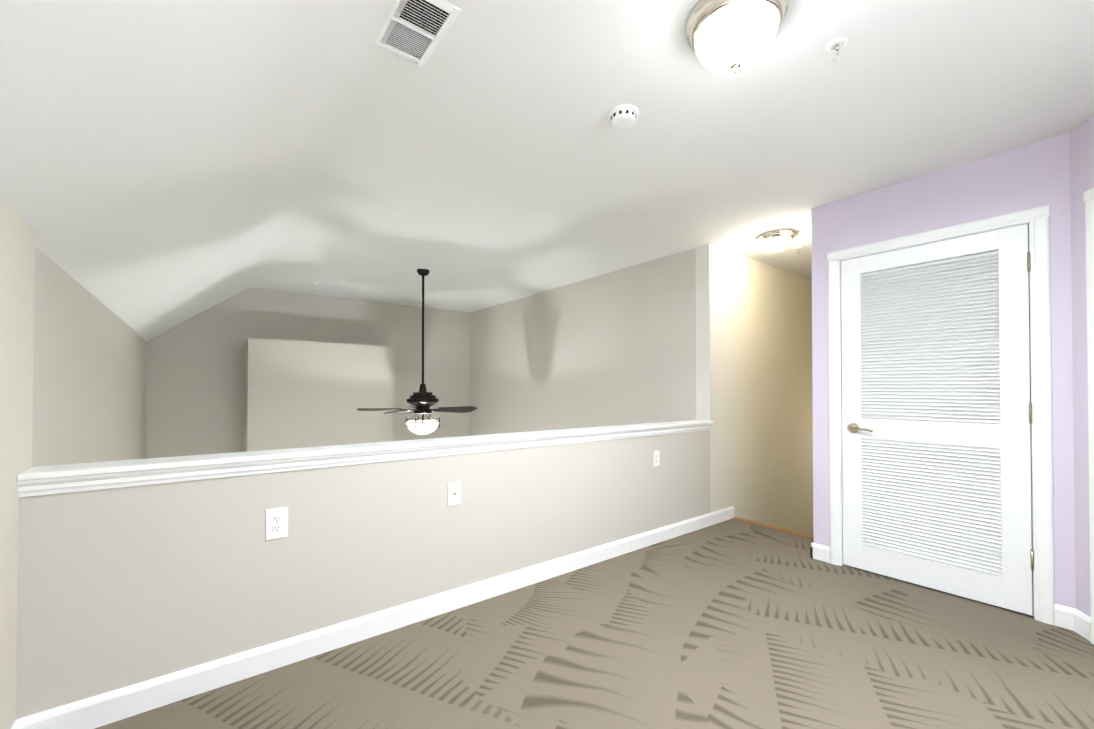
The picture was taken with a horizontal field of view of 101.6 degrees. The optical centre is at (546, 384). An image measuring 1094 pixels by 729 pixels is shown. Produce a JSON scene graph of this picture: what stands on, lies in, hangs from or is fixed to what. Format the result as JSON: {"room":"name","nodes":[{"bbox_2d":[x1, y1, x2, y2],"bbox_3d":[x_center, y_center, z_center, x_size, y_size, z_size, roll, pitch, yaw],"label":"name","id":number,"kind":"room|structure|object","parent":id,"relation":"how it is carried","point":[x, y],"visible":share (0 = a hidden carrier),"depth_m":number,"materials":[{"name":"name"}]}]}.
{"room":"loft landing","nodes":[
{"label":"loft landing","id":0,"kind":"room"},
{"bbox_2d":[0,200,145,728],"bbox_3d":[-1.786,1.663,1.382,0.175,4.550,9.100,0,-1,-38],"label":"wall","id":1,"kind":"structure","parent":0,"point":[89,377],"depth_m":1.80,"materials":[{"name":"beige paint"}]},
{"bbox_2d":[11,716,26,728],"bbox_3d":[-0.321,1.116,-0.355,0.014,0.105,4.550,0,-1,-38],"label":"baseboard","id":2,"kind":"structure","parent":1,"relation":"attached to","point":[21,723],"depth_m":1.44,"materials":[{"name":"white wood"}]},
{"bbox_2d":[145,288,469,458],"bbox_3d":[-2.854,1.396,6.215,4.400,5.190,0.150,0,-1,-38],"label":"wall","id":3,"kind":"structure","parent":0,"point":[195,385],"depth_m":5.59,"materials":[{"name":"beige paint"}]},
{"bbox_2d":[243,338,393,451],"bbox_3d":[-2.890,1.736,5.709,1.630,4.500,0.600,0,-1,-38],"label":"wall","id":4,"kind":"structure","parent":0,"point":[299,394],"depth_m":5.41,"materials":[{"name":"beige paint"}]},
{"bbox_2d":[16,244,812,718],"bbox_3d":[1.523,1.372,4.028,8.345,5.190,0.137,0,-1,-38],"label":"wall","id":5,"kind":"structure","parent":0,"point":[120,587],"depth_m":2.15,"materials":[{"name":"beige paint"}]},
{"bbox_2d":[265,507,287,539],"bbox_3d":[-1.142,0.588,1.885,0.082,0.128,0.009,0,-1,-38],"label":"duplex electrical outlet","id":6,"kind":"object","parent":5,"relation":"attached to","point":[276,523],"visible":1,"depth_m":1.88,"materials":[{"name":"white plastic"}]},
{"bbox_2d":[16,420,712,496],"bbox_3d":[-0.198,0.341,2.702,3.985,0.078,0.189,0,-1,-38],"label":"trim","id":7,"kind":"structure","parent":5,"relation":"on","point":[50,479],"depth_m":1.92,"materials":[{"name":"white wood"}]},
{"bbox_2d":[22,506,733,728],"bbox_3d":[0.008,1.150,2.765,4.290,0.105,0.014,0,-1,-38],"label":"baseboard","id":8,"kind":"structure","parent":5,"relation":"attached to","point":[97,711],"depth_m":1.96,"materials":[{"name":"white wood"}]},
{"bbox_2d":[448,481,460,505],"bbox_3d":[-0.492,0.585,2.382,0.076,0.122,0.017,0,-1,-38],"label":"outlet","id":9,"kind":"object","parent":5,"relation":"attached to","point":[454,493],"visible":1,"depth_m":2.38,"materials":[{"name":"white plastic"}]},
{"bbox_2d":[653,451,659,466],"bbox_3d":[0.839,0.569,3.416,0.074,0.118,0.009,0,-1,-38],"label":"duplex electrical outlet","id":10,"kind":"object","parent":5,"relation":"attached to","point":[656,458],"visible":1,"depth_m":3.41,"materials":[{"name":"white plastic"}]},
{"bbox_2d":[0,0,1093,340],"bbox_3d":[1.562,-0.861,3.901,8.770,1.168,9.250,0,-1,-38],"label":"ceiling","id":11,"kind":"structure","parent":0,"point":[166,164],"depth_m":1.98,"materials":[{"name":"white paint"}]},
{"bbox_2d":[372,0,461,65],"bbox_3d":[-0.465,-1.235,1.554,0.204,0.031,0.325,0,-1,-38],"label":"ceiling vent","id":12,"kind":"object","parent":11,"relation":"in","point":[419,31],"visible":1,"depth_m":1.56,"materials":[{"name":"white plastic"}]},
{"bbox_2d":[357,269,476,434],"bbox_3d":[-1.292,-0.340,4.773,1.250,1.750,1.279,0,-1,-38],"label":"ceiling fan","id":13,"kind":"object","parent":11,"relation":"hanging from","point":[422,400],"visible":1,"depth_m":4.65,"materials":[{"name":"brown metal"}]},
{"bbox_2d":[608,104,638,129],"bbox_3d":[0.351,-1.220,2.050,0.140,0.050,0.140,0,-1,-38],"label":"smoke detector","id":14,"kind":"object","parent":11,"relation":"attached to","point":[622,116],"visible":1,"depth_m":2.02,"materials":[{"name":"white plastic"}]},
{"bbox_2d":[686,0,788,74],"bbox_3d":[0.642,-1.154,1.520,0.324,0.195,0.324,0,-1,-38],"label":"ceiling light","id":15,"kind":"object","parent":11,"relation":"attached to","point":[730,37],"visible":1,"depth_m":1.45,"materials":[{"name":"white glass"}]},
{"bbox_2d":[758,230,794,254],"bbox_3d":[1.888,-1.144,3.670,0.275,0.166,0.275,0,-1,-38],"label":"light","id":16,"kind":"object","parent":11,"relation":"attached to","point":[775,241],"visible":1,"depth_m":3.59,"materials":[{"name":"white glass"}]},
{"bbox_2d":[826,37,847,60],"bbox_3d":[1.064,-1.224,1.638,0.068,0.051,0.068,0,-1,-38],"label":"sprinkler","id":17,"kind":"object","parent":11,"relation":"attached to","point":[835,45],"visible":1,"depth_m":1.63,"materials":[{"name":"white metal"}]},
{"bbox_2d":[470,248,695,435],"bbox_3d":[0.032,1.391,5.750,0.120,5.190,4.413,0,-1,-38],"label":"wall","id":18,"kind":"structure","parent":0,"point":[617,347],"depth_m":5.05,"materials":[{"name":"beige paint"}]},
{"bbox_2d":[95,519,1093,728],"bbox_3d":[1.324,1.332,0.913,4.470,0.300,4.550,0,-1,-38],"label":"floor","id":19,"kind":"structure","parent":0,"point":[733,624],"depth_m":1.92,"materials":[{"name":"carpet"}]},
{"bbox_2d":[811,132,1075,608],"bbox_3d":[2.261,-0.018,2.684,0.120,2.440,1.177,0,-1,-38],"label":"wall","id":20,"kind":"structure","parent":0,"point":[1031,175],"depth_m":2.43,"materials":[{"name":"purple paint"}]},
{"bbox_2d":[811,542,829,560],"bbox_3d":[2.024,1.155,3.228,0.454,0.105,0.034,0,-1,-38],"label":"baseboard","id":21,"kind":"structure","parent":20,"relation":"attached to","point":[818,552],"depth_m":3.06,"materials":[{"name":"white wood"}]},
{"bbox_2d":[841,224,1033,615],"bbox_3d":[2.225,0.180,2.618,0.089,2.018,0.874,0,-1,-38],"label":"closet door","id":22,"kind":"structure","parent":20,"relation":"in","point":[936,433],"depth_m":2.57,"materials":[{"name":"white wood"}]},
{"bbox_2d":[827,205,1053,624],"bbox_3d":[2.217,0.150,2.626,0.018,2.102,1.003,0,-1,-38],"label":"door frame","id":23,"kind":"structure","parent":20,"relation":"attached to","point":[1038,218],"depth_m":2.27,"materials":[{"name":"white wood"}]},
{"bbox_2d":[1070,115,1093,616],"bbox_3d":[2.417,-0.031,1.548,0.120,2.440,1.300,0,-1,19],"label":"wall","id":24,"kind":"structure","parent":0,"point":[1081,158],"depth_m":2.13,"materials":[{"name":"purple paint"}]},
{"bbox_2d":[1083,187,1093,643],"bbox_3d":[2.438,0.139,1.607,0.156,2.102,0.954,0,-1,19],"label":"door frame","id":25,"kind":"structure","parent":24,"relation":"attached to","point":[1088,196],"depth_m":2.06,"materials":[{"name":"white wood"}]},
{"bbox_3d":[3.545,4.077,4.935,4.000,0.200,1.127,0,-1,-38],"label":"floor","id":26,"kind":"structure","parent":0,"visible":0},
{"bbox_2d":[732,517,812,537],"bbox_3d":[3.350,2.648,4.789,3.565,2.854,0.870,0,-1,-38],"label":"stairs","id":27,"kind":"structure","parent":26,"relation":"on","point":[779,528],"depth_m":3.77,"materials":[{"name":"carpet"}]}
]}

